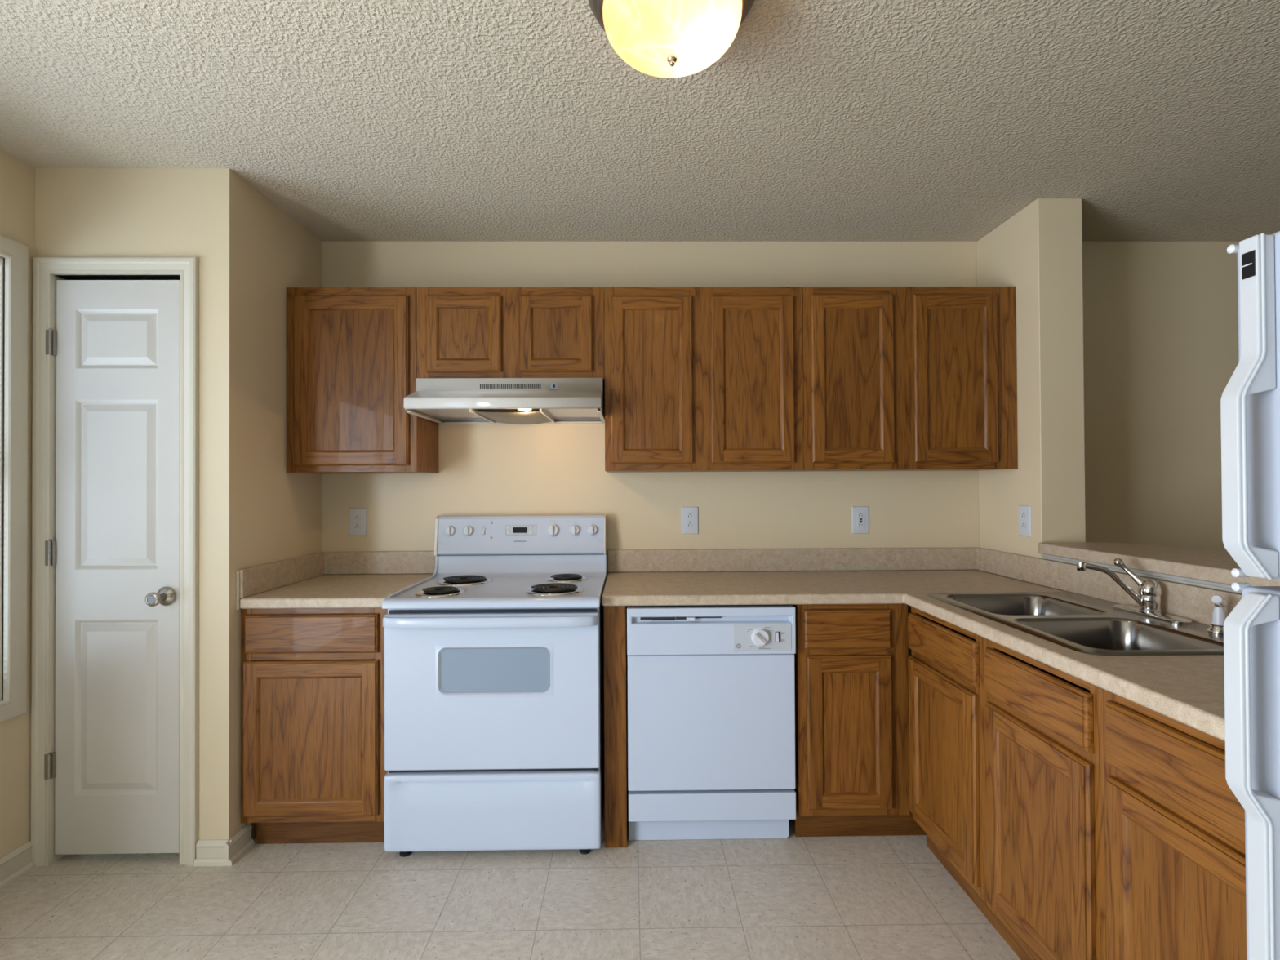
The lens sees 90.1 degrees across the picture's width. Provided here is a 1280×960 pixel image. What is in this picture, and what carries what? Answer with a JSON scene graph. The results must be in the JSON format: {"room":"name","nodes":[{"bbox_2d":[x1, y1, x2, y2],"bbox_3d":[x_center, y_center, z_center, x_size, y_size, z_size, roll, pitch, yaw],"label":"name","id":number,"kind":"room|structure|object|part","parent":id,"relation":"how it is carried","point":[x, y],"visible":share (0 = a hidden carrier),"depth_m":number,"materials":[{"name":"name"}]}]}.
{"room":"kitchen","nodes":[
{"label":"kitchen","id":0,"kind":"room"},
{"bbox_2d":[0,149,35,857],"bbox_3d":[-2.142,0.092,-1.025,0.130,2.440,6.525,0,-1,-1],"label":"wall","id":1,"kind":"structure","parent":0,"point":[17,177],"depth_m":2.19,"materials":[{"name":"beige paint"}]},
{"bbox_2d":[0,235,27,722],"bbox_3d":[-2.156,-0.009,1.662,0.119,1.603,1.064,0,-1,-1],"label":"window","id":2,"kind":"structure","parent":1,"relation":"in","point":[14,703],"depth_m":2.15,"materials":[{"name":"beige paint"}]},
{"bbox_2d":[0,840,35,889],"bbox_3d":[-2.093,1.289,1.455,0.024,0.090,1.544,0,-1,-1],"label":"baseboard","id":3,"kind":"structure","parent":1,"relation":"attached to","point":[17,863],"depth_m":2.15,"materials":[{"name":"beige paint"}]},
{"bbox_2d":[35,168,322,839],"bbox_3d":[-1.855,0.123,2.640,0.807,2.440,0.795,0,-1,-1],"label":"wall","id":4,"kind":"structure","parent":0,"point":[252,512],"depth_m":2.25,"materials":[{"name":"beige paint"}]},
{"bbox_2d":[44,280,180,854],"bbox_3d":[-1.848,0.302,2.228,0.451,2.016,0.106,0,-1,-1],"label":"door","id":5,"kind":"structure","parent":4,"relation":"in","point":[114,765],"depth_m":2.25,"materials":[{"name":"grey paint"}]},
{"bbox_3d":[-1.666,0.408,2.212,0.067,0.067,0.072,0,-1,-1],"label":"knob","id":6,"kind":"part","parent":5,"relation":"part of","materials":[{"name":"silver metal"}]},
{"bbox_2d":[30,257,198,866],"bbox_3d":[-1.835,0.280,2.276,0.564,2.120,0.109,0,-1,-1],"label":"trim","id":7,"kind":"structure","parent":4,"relation":"attached to","point":[46,270],"depth_m":2.23,"materials":[{"name":"beige paint"}]},
{"bbox_2d":[193,823,254,866],"bbox_3d":[-1.481,1.299,2.279,0.130,0.078,0.132,0,-1,-1],"label":"baseboard","id":8,"kind":"structure","parent":4,"relation":"attached to","point":[224,852],"depth_m":2.22,"materials":[{"name":"beige paint"}]},
{"bbox_2d":[0,771,1020,959],"bbox_3d":[2.013,1.354,-0.639,8.477,0.120,7.500,0,-1,-1],"label":"floor","id":9,"kind":"structure","parent":0,"point":[793,897],"depth_m":2.00,"materials":[{"name":"tile"}]},
{"bbox_2d":[240,608,388,844],"bbox_3d":[-1.179,0.902,2.604,0.532,0.874,0.628,0,-1,-1],"label":"base cabinet","id":10,"kind":"object","parent":9,"relation":"on","point":[313,771],"visible":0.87,"depth_m":2.30,"materials":[{"name":"brown wood"}]},
{"bbox_3d":[-1.186,0.931,2.302,0.359,0.434,0.006,0,-1,-1],"label":"door panel","id":11,"kind":"part","parent":10,"relation":"part of","materials":[{"name":"brown wood"}]},
{"bbox_3d":[-1.186,0.931,2.299,0.482,0.557,0.019,0,-1,-1],"label":"door","id":12,"kind":"part","parent":10,"relation":"part of","materials":[{"name":"brown wood"}]},
{"bbox_3d":[-1.185,0.555,2.303,0.478,0.140,0.019,0,-1,-1],"label":"drawer","id":13,"kind":"part","parent":10,"relation":"part of","materials":[{"name":"brown wood"}]},
{"bbox_2d":[235,551,435,609],"bbox_3d":[-1.181,0.395,2.605,0.536,0.142,0.636,0,-1,-1],"label":"countertop","id":14,"kind":"structure","parent":10,"relation":"on","point":[299,582],"depth_m":2.58,"materials":[{"name":"beige laminate"}]},
{"bbox_2d":[382,514,606,857],"bbox_3d":[-0.527,0.746,2.551,0.765,1.178,0.722,0,-1,-1],"label":"electric range","id":15,"kind":"object","parent":9,"relation":"on","point":[494,664],"visible":1,"depth_m":2.24,"materials":[{"name":"white metal"}]},
{"bbox_3d":[-0.847,0.227,2.845,0.048,0.048,0.019,0,-1,-1],"label":"control knob","id":16,"kind":"part","parent":15,"relation":"part of","materials":[{"name":"white plastic"}]},
{"bbox_3d":[-0.766,0.226,2.846,0.048,0.048,0.019,0,-1,-1],"label":"control knob","id":17,"kind":"part","parent":15,"relation":"part of","materials":[{"name":"white plastic"}]},
{"bbox_2d":[481,528,485,534],"bbox_3d":[-0.700,0.229,2.852,0.018,0.030,0.003,0,-1,-1],"label":"light switch","id":18,"kind":"object","parent":15,"relation":"attached to","point":[483,530],"depth_m":2.85,"materials":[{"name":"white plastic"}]},
{"bbox_3d":[-0.521,0.492,2.217,0.748,0.034,0.049,0,-1,-1],"label":"oven handle","id":19,"kind":"part","parent":15,"relation":"part of","materials":[{"name":"white metal"}]},
{"bbox_3d":[-0.520,0.744,2.257,0.754,0.546,0.034,0,-1,-1],"label":"oven door","id":20,"kind":"part","parent":15,"relation":"part of","materials":[{"name":"white metal"}]},
{"bbox_3d":[-0.518,1.167,2.254,0.758,0.268,0.034,0,-1,-1],"label":"storage drawer","id":21,"kind":"part","parent":15,"relation":"part of","materials":[{"name":"white metal"}]},
{"bbox_2d":[382,554,606,608],"bbox_3d":[-0.526,0.392,2.554,0.760,0.119,0.640,0,-1,-1],"label":"cooktop","id":22,"kind":"object","parent":15,"relation":"in","point":[457,581],"depth_m":2.58,"materials":[{"name":"white metal"}]},
{"bbox_3d":[-0.533,0.224,2.855,0.138,0.047,0.008,0,-1,-1],"label":"clock panel","id":23,"kind":"part","parent":15,"relation":"part of","materials":[{"name":"grey plastic"}]},
{"bbox_3d":[-0.390,0.224,2.851,0.058,0.058,0.020,0,-1,-1],"label":"control knob","id":24,"kind":"part","parent":15,"relation":"part of","materials":[{"name":"white plastic"}]},
{"bbox_3d":[-0.292,0.224,2.853,0.048,0.048,0.019,0,-1,-1],"label":"control knob","id":25,"kind":"part","parent":15,"relation":"part of","materials":[{"name":"white plastic"}]},
{"bbox_3d":[-0.213,0.224,2.854,0.048,0.048,0.019,0,-1,-1],"label":"control knob","id":26,"kind":"part","parent":15,"relation":"part of","materials":[{"name":"white plastic"}]},
{"bbox_2d":[604,605,626,847],"bbox_3d":[-0.094,0.896,2.615,0.080,0.874,0.600,0,-1,-1],"label":"filler panel","id":27,"kind":"object","parent":9,"relation":"on","point":[615,616],"visible":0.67,"depth_m":2.31,"materials":[{"name":"brown wood"}]},
{"bbox_2d":[626,604,795,839],"bbox_3d":[0.256,0.897,2.590,0.609,0.867,0.640,0,-1,-1],"label":"dishwasher","id":28,"kind":"object","parent":9,"relation":"on","point":[711,688],"visible":1,"depth_m":2.31,"materials":[{"name":"white metal"}]},
{"bbox_3d":[0.255,1.281,2.365,0.594,0.096,0.006,0,-1,-1],"label":"toe panel","id":29,"kind":"part","parent":28,"relation":"part of","materials":[{"name":"white metal"}]},
{"bbox_2d":[628,604,790,617],"bbox_3d":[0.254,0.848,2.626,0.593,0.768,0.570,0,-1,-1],"label":"control panel","id":30,"kind":"object","parent":28,"relation":"in","point":[693,605],"depth_m":2.34,"materials":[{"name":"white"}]},
{"bbox_3d":[0.258,0.545,2.320,0.609,0.168,0.042,0,-1,-1],"label":"control panel","id":31,"kind":"part","parent":28,"relation":"part of","materials":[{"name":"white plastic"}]},
{"bbox_3d":[0.259,0.877,2.323,0.607,0.488,0.030,0,-1,-1],"label":"door panel","id":32,"kind":"part","parent":28,"relation":"part of","materials":[{"name":"white metal"}]},
{"bbox_3d":[0.262,1.181,2.320,0.606,0.098,0.031,0,-1,-1],"label":"access panel","id":33,"kind":"part","parent":28,"relation":"part of","materials":[{"name":"white metal"}]},
{"bbox_3d":[0.441,0.566,2.301,0.210,0.096,0.001,0,-1,-1],"label":"control plate","id":34,"kind":"part","parent":28,"relation":"part of","materials":[{"name":"grey plastic"}]},
{"bbox_2d":[775,631,780,642],"bbox_3d":[0.496,0.565,2.299,0.018,0.038,0.003,0,-1,-1],"label":"switch","id":35,"kind":"object","parent":28,"relation":"attached to","point":[777,633],"depth_m":2.30,"materials":[{"name":"white plastic"}]},
{"bbox_2d":[790,603,926,836],"bbox_3d":[0.824,0.892,2.633,0.500,0.874,0.628,0,-1,-1],"label":"base cabinet","id":36,"kind":"object","parent":9,"relation":"on","point":[851,660],"visible":0.83,"depth_m":2.33,"materials":[{"name":"brown wood"}]},
{"bbox_3d":[0.758,0.544,2.330,0.318,0.141,0.019,0,-1,-1],"label":"drawer","id":37,"kind":"part","parent":36,"relation":"part of","materials":[{"name":"brown wood"}]},
{"bbox_3d":[0.765,0.920,2.327,0.313,0.557,0.019,0,-1,-1],"label":"door","id":38,"kind":"part","parent":36,"relation":"part of","materials":[{"name":"brown wood"}]},
{"bbox_3d":[0.765,0.920,2.330,0.190,0.434,0.006,0,-1,-1],"label":"door panel","id":39,"kind":"part","parent":36,"relation":"part of","materials":[{"name":"brown wood"}]},
{"bbox_2d":[907,606,1106,959],"bbox_3d":[1.282,0.883,1.851,0.614,0.874,0.944,0,-1,-1],"label":"base cabinet","id":40,"kind":"object","parent":9,"relation":"on","point":[1006,762],"visible":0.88,"depth_m":1.68,"materials":[{"name":"brown wood"}]},
{"bbox_2d":[601,547,1241,741],"bbox_3d":[0.727,0.378,1.952,1.722,0.140,1.997,0,-1,-1],"label":"countertop","id":41,"kind":"structure","parent":40,"relation":"on","point":[1188,690],"depth_m":2.34,"materials":[{"name":"beige laminate"}]},
{"bbox_2d":[926,591,1223,693],"bbox_3d":[1.294,0.490,1.888,0.540,0.176,0.844,0,-1,-1],"label":"sink","id":42,"kind":"object","parent":41,"relation":"in","point":[1079,623],"visible":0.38,"depth_m":1.85,"materials":[{"name":"silver metal"}]},
{"bbox_3d":[1.241,0.490,2.084,0.359,0.172,0.367,0,-1,-1],"label":"bowl","id":43,"kind":"part","parent":42,"relation":"part of","materials":[{"name":"silver metal"}]},
{"bbox_3d":[1.247,0.486,1.681,0.359,0.172,0.362,0,-1,-1],"label":"bowl","id":44,"kind":"part","parent":42,"relation":"part of","materials":[{"name":"silver metal"}]},
{"bbox_2d":[1206,595,1227,633],"bbox_3d":[1.520,0.349,1.677,0.050,0.099,0.050,0,-1,-1],"label":"sprayer","id":45,"kind":"object","parent":42,"relation":"on","point":[1218,620],"visible":0.91,"depth_m":1.67,"materials":[{"name":"white plastic"}]},
{"bbox_2d":[1076,558,1191,623],"bbox_3d":[1.446,0.320,1.899,0.200,0.162,0.255,0,-1,-1],"label":"kitchen faucet","id":46,"kind":"object","parent":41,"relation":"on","point":[1148,599],"visible":1,"depth_m":1.90,"materials":[{"name":"silver metal"}]},
{"bbox_3d":[1.428,0.314,1.937,0.174,0.128,0.026,0,-1,21],"label":"spout","id":47,"kind":"part","parent":46,"relation":"part of","materials":[{"name":"silver metal"}]},
{"bbox_3d":[1.484,0.280,1.935,0.026,0.081,0.080,0,-1,-44],"label":"lever handle","id":48,"kind":"part","parent":46,"relation":"part of","materials":[{"name":"silver metal"}]},
{"bbox_3d":[1.517,0.396,1.900,0.057,0.009,0.255,0,-1,-1],"label":"plate","id":49,"kind":"part","parent":46,"relation":"part of","materials":[{"name":"silver metal"}]},
{"bbox_3d":[0.983,0.913,2.088,0.006,0.439,0.314,0,-1,-1],"label":"door panel","id":50,"kind":"part","parent":40,"relation":"part of","materials":[{"name":"brown wood"}]},
{"bbox_3d":[0.979,0.543,2.087,0.019,0.130,0.445,0,-1,-1],"label":"drawer","id":51,"kind":"part","parent":40,"relation":"part of","materials":[{"name":"brown wood"}]},
{"bbox_3d":[0.981,0.913,2.088,0.019,0.562,0.437,0,-1,-1],"label":"door","id":52,"kind":"part","parent":40,"relation":"part of","materials":[{"name":"brown wood"}]},
{"bbox_3d":[0.990,0.908,1.605,0.006,0.439,0.285,0,-1,-1],"label":"door panel","id":53,"kind":"part","parent":40,"relation":"part of","materials":[{"name":"brown wood"}]},
{"bbox_3d":[0.986,0.538,1.609,0.019,0.130,0.408,0,-1,-1],"label":"drawer","id":54,"kind":"part","parent":40,"relation":"part of","materials":[{"name":"brown wood"}]},
{"bbox_3d":[0.988,0.908,1.605,0.019,0.562,0.408,0,-1,-1],"label":"door","id":55,"kind":"part","parent":40,"relation":"part of","materials":[{"name":"brown wood"}]},
{"bbox_2d":[1102,688,1246,959],"bbox_3d":[1.291,0.876,1.168,0.614,0.874,0.420,0,-1,-1],"label":"base cabinet","id":56,"kind":"object","parent":9,"relation":"on","point":[1175,824],"visible":0.66,"depth_m":1.19,"materials":[{"name":"brown wood"}]},
{"bbox_3d":[0.992,0.532,1.167,0.019,0.134,0.370,0,-1,-1],"label":"drawer","id":57,"kind":"part","parent":56,"relation":"part of","materials":[{"name":"brown wood"}]},
{"bbox_3d":[0.994,0.904,1.163,0.019,0.562,0.370,0,-1,-1],"label":"door","id":58,"kind":"part","parent":56,"relation":"part of","materials":[{"name":"brown wood"}]},
{"bbox_3d":[0.997,0.904,1.163,0.006,0.439,0.247,0,-1,-1],"label":"door panel","id":59,"kind":"part","parent":56,"relation":"part of","materials":[{"name":"brown wood"}]},
{"bbox_2d":[1220,231,1279,959],"bbox_3d":[1.194,0.477,0.584,0.721,1.664,0.744,0,-1,-1],"label":"refrigerator","id":60,"kind":"object","parent":9,"relation":"on","point":[1250,402],"visible":1,"depth_m":0.89,"materials":[{"name":"white metal"}]},
{"bbox_3d":[0.854,-0.102,0.897,0.056,0.478,0.028,0,-1,-1],"label":"door handle","id":61,"kind":"part","parent":60,"relation":"part of","materials":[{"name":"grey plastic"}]},
{"bbox_3d":[0.858,0.669,0.890,0.056,1.020,0.028,0,-1,-1],"label":"door handle","id":62,"kind":"part","parent":60,"relation":"part of","materials":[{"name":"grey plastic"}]},
{"bbox_3d":[0.917,-0.106,0.580,0.061,0.486,0.733,0,-1,-1],"label":"freezer door","id":63,"kind":"part","parent":60,"relation":"part of","materials":[{"name":"white metal"}]},
{"bbox_3d":[0.922,0.671,0.573,0.061,1.038,0.733,0,-1,-1],"label":"fresh food door","id":64,"kind":"part","parent":60,"relation":"part of","materials":[{"name":"white metal"}]},
{"bbox_2d":[0,0,1279,241],"bbox_3d":[2.000,-1.206,-0.617,8.477,0.120,7.500,0,-1,-1],"label":"ceiling","id":65,"kind":"structure","parent":0,"point":[358,120],"depth_m":1.93,"materials":[{"name":"beige paint"}]},
{"bbox_2d":[588,0,754,77],"bbox_3d":[0.073,-1.029,1.452,0.386,0.176,0.386,0,-1,-1],"label":"ceiling light","id":66,"kind":"object","parent":65,"relation":"attached to","point":[660,38],"visible":1,"depth_m":1.41,"materials":[{"name":"white glass"}]},
{"bbox_2d":[321,241,1239,771],"bbox_3d":[2.353,0.105,3.037,7.620,2.440,0.120,0,-1,-1],"label":"wall","id":67,"kind":"structure","parent":0,"point":[1161,318],"depth_m":2.96,"materials":[{"name":"beige paint"}]},
{"bbox_2d":[349,508,366,535],"bbox_3d":[-1.291,0.193,2.920,0.078,0.125,0.008,0,-1,-1],"label":"wall outlet","id":68,"kind":"object","parent":67,"relation":"attached to","point":[357,517],"visible":1,"depth_m":2.92,"materials":[{"name":"white plastic"}]},
{"bbox_2d":[353,523,360,529],"bbox_3d":[-1.291,0.213,2.917,0.033,0.029,0.002,0,-1,-1],"label":"receptacle","id":69,"kind":"object","parent":68,"relation":"attached to","point":[356,526],"depth_m":2.92,"materials":[{"name":"grey plastic"}]},
{"bbox_2d":[353,514,360,520],"bbox_3d":[-1.291,0.172,2.917,0.033,0.029,0.002,0,-1,-1],"label":"receptacle","id":70,"kind":"object","parent":68,"relation":"attached to","point":[356,517],"depth_m":2.92,"materials":[{"name":"grey plastic"}]},
{"bbox_2d":[286,287,438,473],"bbox_3d":[-1.188,-0.412,2.769,0.532,0.763,0.324,0,-1,-1],"label":"upper cabinet","id":71,"kind":"object","parent":67,"relation":"attached to","point":[351,352],"visible":0.98,"depth_m":2.62,"materials":[{"name":"brown wood"}]},
{"bbox_3d":[-1.183,-0.408,2.616,0.466,0.698,0.019,0,-1,-1],"label":"door","id":72,"kind":"part","parent":71,"relation":"part of","materials":[{"name":"brown wood"}]},
{"bbox_3d":[-1.183,-0.408,2.619,0.343,0.575,0.006,0,-1,-1],"label":"door panel","id":73,"kind":"part","parent":71,"relation":"part of","materials":[{"name":"brown wood"}]},
{"bbox_2d":[416,287,604,385],"bbox_3d":[-0.537,-0.605,2.780,0.772,0.382,0.324,0,-1,-1],"label":"upper cabinet","id":74,"kind":"object","parent":67,"relation":"attached to","point":[462,332],"visible":0.8,"depth_m":2.63,"materials":[{"name":"brown wood"}]},
{"bbox_3d":[-0.725,-0.602,2.624,0.310,0.314,0.019,0,-1,-1],"label":"door","id":75,"kind":"part","parent":74,"relation":"part of","materials":[{"name":"brown wood"}]},
{"bbox_3d":[-0.725,-0.602,2.627,0.203,0.207,0.006,0,-1,-1],"label":"door panel","id":76,"kind":"part","parent":74,"relation":"part of","materials":[{"name":"brown wood"}]},
{"bbox_2d":[403,377,604,425],"bbox_3d":[-0.533,-0.334,2.700,0.758,0.163,0.480,0,-1,-1],"label":"range hood","id":77,"kind":"object","parent":74,"relation":"attached to","point":[506,401],"visible":0.98,"depth_m":2.60,"materials":[{"name":"white metal"}]},
{"bbox_3d":[-0.781,-0.280,2.698,0.224,0.004,0.444,0,-1,-1],"label":"underside panel","id":78,"kind":"part","parent":77,"relation":"part of","materials":[{"name":"white metal"}]},
{"bbox_2d":[474,408,551,424],"bbox_3d":[-0.528,-0.275,2.704,0.263,0.040,0.438,0,-1,-1],"label":"light","id":79,"kind":"object","parent":77,"relation":"attached to","point":[543,416],"depth_m":2.66,"materials":[{"name":"beige plastic"}]},
{"bbox_2d":[550,382,557,389],"bbox_3d":[-0.351,-0.383,2.606,0.029,0.029,0.003,0,-1,-1],"label":"switch","id":80,"kind":"object","parent":77,"relation":"attached to","point":[553,385],"depth_m":2.60,"materials":[{"name":"black"}]},
{"bbox_3d":[-0.279,-0.282,2.705,0.214,0.004,0.444,0,-1,-1],"label":"underside panel","id":81,"kind":"part","parent":77,"relation":"part of","materials":[{"name":"white metal"}]},
{"bbox_3d":[-0.344,-0.604,2.633,0.193,0.207,0.006,0,-1,-1],"label":"door panel","id":82,"kind":"part","parent":74,"relation":"part of","materials":[{"name":"brown wood"}]},
{"bbox_3d":[-0.344,-0.604,2.630,0.300,0.314,0.019,0,-1,-1],"label":"door","id":83,"kind":"part","parent":74,"relation":"part of","materials":[{"name":"brown wood"}]},
{"bbox_2d":[681,506,697,533],"bbox_3d":[0.230,0.186,2.941,0.078,0.125,0.008,0,-1,-1],"label":"wall outlet","id":84,"kind":"object","parent":67,"relation":"attached to","point":[689,514],"visible":1,"depth_m":2.94,"materials":[{"name":"white plastic"}]},
{"bbox_2d":[686,521,693,528],"bbox_3d":[0.230,0.207,2.939,0.033,0.029,0.002,0,-1,-1],"label":"receptacle","id":85,"kind":"object","parent":84,"relation":"attached to","point":[689,524],"depth_m":2.94,"materials":[{"name":"white plastic"}]},
{"bbox_2d":[686,512,693,519],"bbox_3d":[0.230,0.166,2.939,0.033,0.029,0.002,0,-1,-1],"label":"receptacle","id":86,"kind":"object","parent":84,"relation":"attached to","point":[689,515],"depth_m":2.94,"materials":[{"name":"grey plastic"}]},
{"bbox_2d":[604,286,804,472],"bbox_3d":[0.264,-0.419,2.789,0.824,0.763,0.324,0,-1,-1],"label":"upper cabinet","id":87,"kind":"object","parent":67,"relation":"attached to","point":[698,379],"visible":1,"depth_m":2.63,"materials":[{"name":"brown wood"}]},
{"bbox_3d":[0.049,-0.414,2.634,0.341,0.693,0.019,0,-1,-1],"label":"door","id":88,"kind":"part","parent":87,"relation":"part of","materials":[{"name":"brown wood"}]},
{"bbox_3d":[0.049,-0.414,2.636,0.222,0.574,0.006,0,-1,-1],"label":"door panel","id":89,"kind":"part","parent":87,"relation":"part of","materials":[{"name":"brown wood"}]},
{"bbox_3d":[0.466,-0.416,2.640,0.347,0.693,0.019,0,-1,-1],"label":"door","id":90,"kind":"part","parent":87,"relation":"part of","materials":[{"name":"brown wood"}]},
{"bbox_3d":[0.466,-0.416,2.642,0.228,0.574,0.006,0,-1,-1],"label":"door panel","id":91,"kind":"part","parent":87,"relation":"part of","materials":[{"name":"brown wood"}]},
{"bbox_2d":[851,506,868,533],"bbox_3d":[1.020,0.185,2.952,0.078,0.125,0.010,0,-1,-1],"label":"wall outlet","id":92,"kind":"object","parent":67,"relation":"attached to","point":[860,514],"visible":1,"depth_m":2.95,"materials":[{"name":"white plastic"}]},
{"bbox_2d":[857,512,864,527],"bbox_3d":[1.020,0.185,2.950,0.033,0.067,0.002,0,-1,-1],"label":"receptacle","id":93,"kind":"object","parent":92,"relation":"attached to","point":[860,516],"depth_m":2.95,"materials":[{"name":"white plastic"}]},
{"bbox_2d":[786,286,1017,471],"bbox_3d":[1.124,-0.423,2.801,0.894,0.763,0.324,0,-1,-1],"label":"upper cabinet","id":94,"kind":"object","parent":67,"relation":"attached to","point":[895,378],"visible":1,"depth_m":2.65,"materials":[{"name":"brown wood"}]},
{"bbox_3d":[0.883,-0.420,2.646,0.344,0.699,0.019,0,-1,-1],"label":"door","id":95,"kind":"part","parent":94,"relation":"part of","materials":[{"name":"brown wood"}]},
{"bbox_3d":[0.883,-0.420,2.648,0.225,0.580,0.006,0,-1,-1],"label":"door panel","id":96,"kind":"part","parent":94,"relation":"part of","materials":[{"name":"brown wood"}]},
{"bbox_3d":[1.313,-0.423,2.652,0.349,0.699,0.019,0,-1,-1],"label":"door","id":97,"kind":"part","parent":94,"relation":"part of","materials":[{"name":"brown wood"}]},
{"bbox_3d":[1.313,-0.423,2.654,0.230,0.580,0.006,0,-1,-1],"label":"door panel","id":98,"kind":"part","parent":94,"relation":"part of","materials":[{"name":"brown wood"}]},
{"bbox_2d":[607,547,1241,626],"bbox_3d":[0.727,0.359,1.952,1.722,0.102,1.997,0,-1,-1],"label":"backsplash","id":99,"kind":"structure","parent":67,"relation":"attached to","point":[1193,603],"depth_m":2.92,"materials":[{"name":"beige laminate"}]},
{"bbox_2d":[976,198,1085,586],"bbox_3d":[1.664,0.106,2.740,0.176,2.440,0.452,0,-1,-1],"label":"wall pillar","id":100,"kind":"structure","parent":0,"point":[1037,251],"depth_m":2.52,"materials":[{"name":"beige paint"}]},
{"bbox_2d":[1018,505,1031,537],"bbox_3d":[1.573,0.167,2.614,0.008,0.125,0.078,0,-1,-1],"label":"wall outlet","id":101,"kind":"object","parent":100,"relation":"attached to","point":[1024,511],"visible":1,"depth_m":2.61,"materials":[{"name":"white plastic"}]},
{"bbox_2d":[1021,522,1026,529],"bbox_3d":[1.571,0.188,2.614,0.002,0.029,0.033,0,-1,-1],"label":"receptacle","id":102,"kind":"object","parent":101,"relation":"attached to","point":[1023,524],"depth_m":2.61,"materials":[{"name":"white plastic"}]},
{"bbox_2d":[1021,512,1026,519],"bbox_3d":[1.571,0.147,2.614,0.002,0.029,0.033,0,-1,-1],"label":"receptacle","id":103,"kind":"object","parent":101,"relation":"attached to","point":[1023,514],"depth_m":2.61,"materials":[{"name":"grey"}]},
{"bbox_2d":[1041,555,1241,594],"bbox_3d":[1.676,0.792,0.934,0.142,1.036,3.146,0,-1,-1],"label":"wall","id":104,"kind":"structure","parent":0,"point":[1042,556],"depth_m":2.12,"materials":[{"name":"beige paint"}]},
{"bbox_2d":[1038,542,1279,593],"bbox_3d":[1.802,0.262,1.039,0.460,0.061,2.944,0,-1,-1],"label":"bar","id":105,"kind":"object","parent":104,"relation":"on","point":[1203,567],"visible":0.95,"depth_m":2.01,"materials":[{"name":"beige laminate"}]}
]}

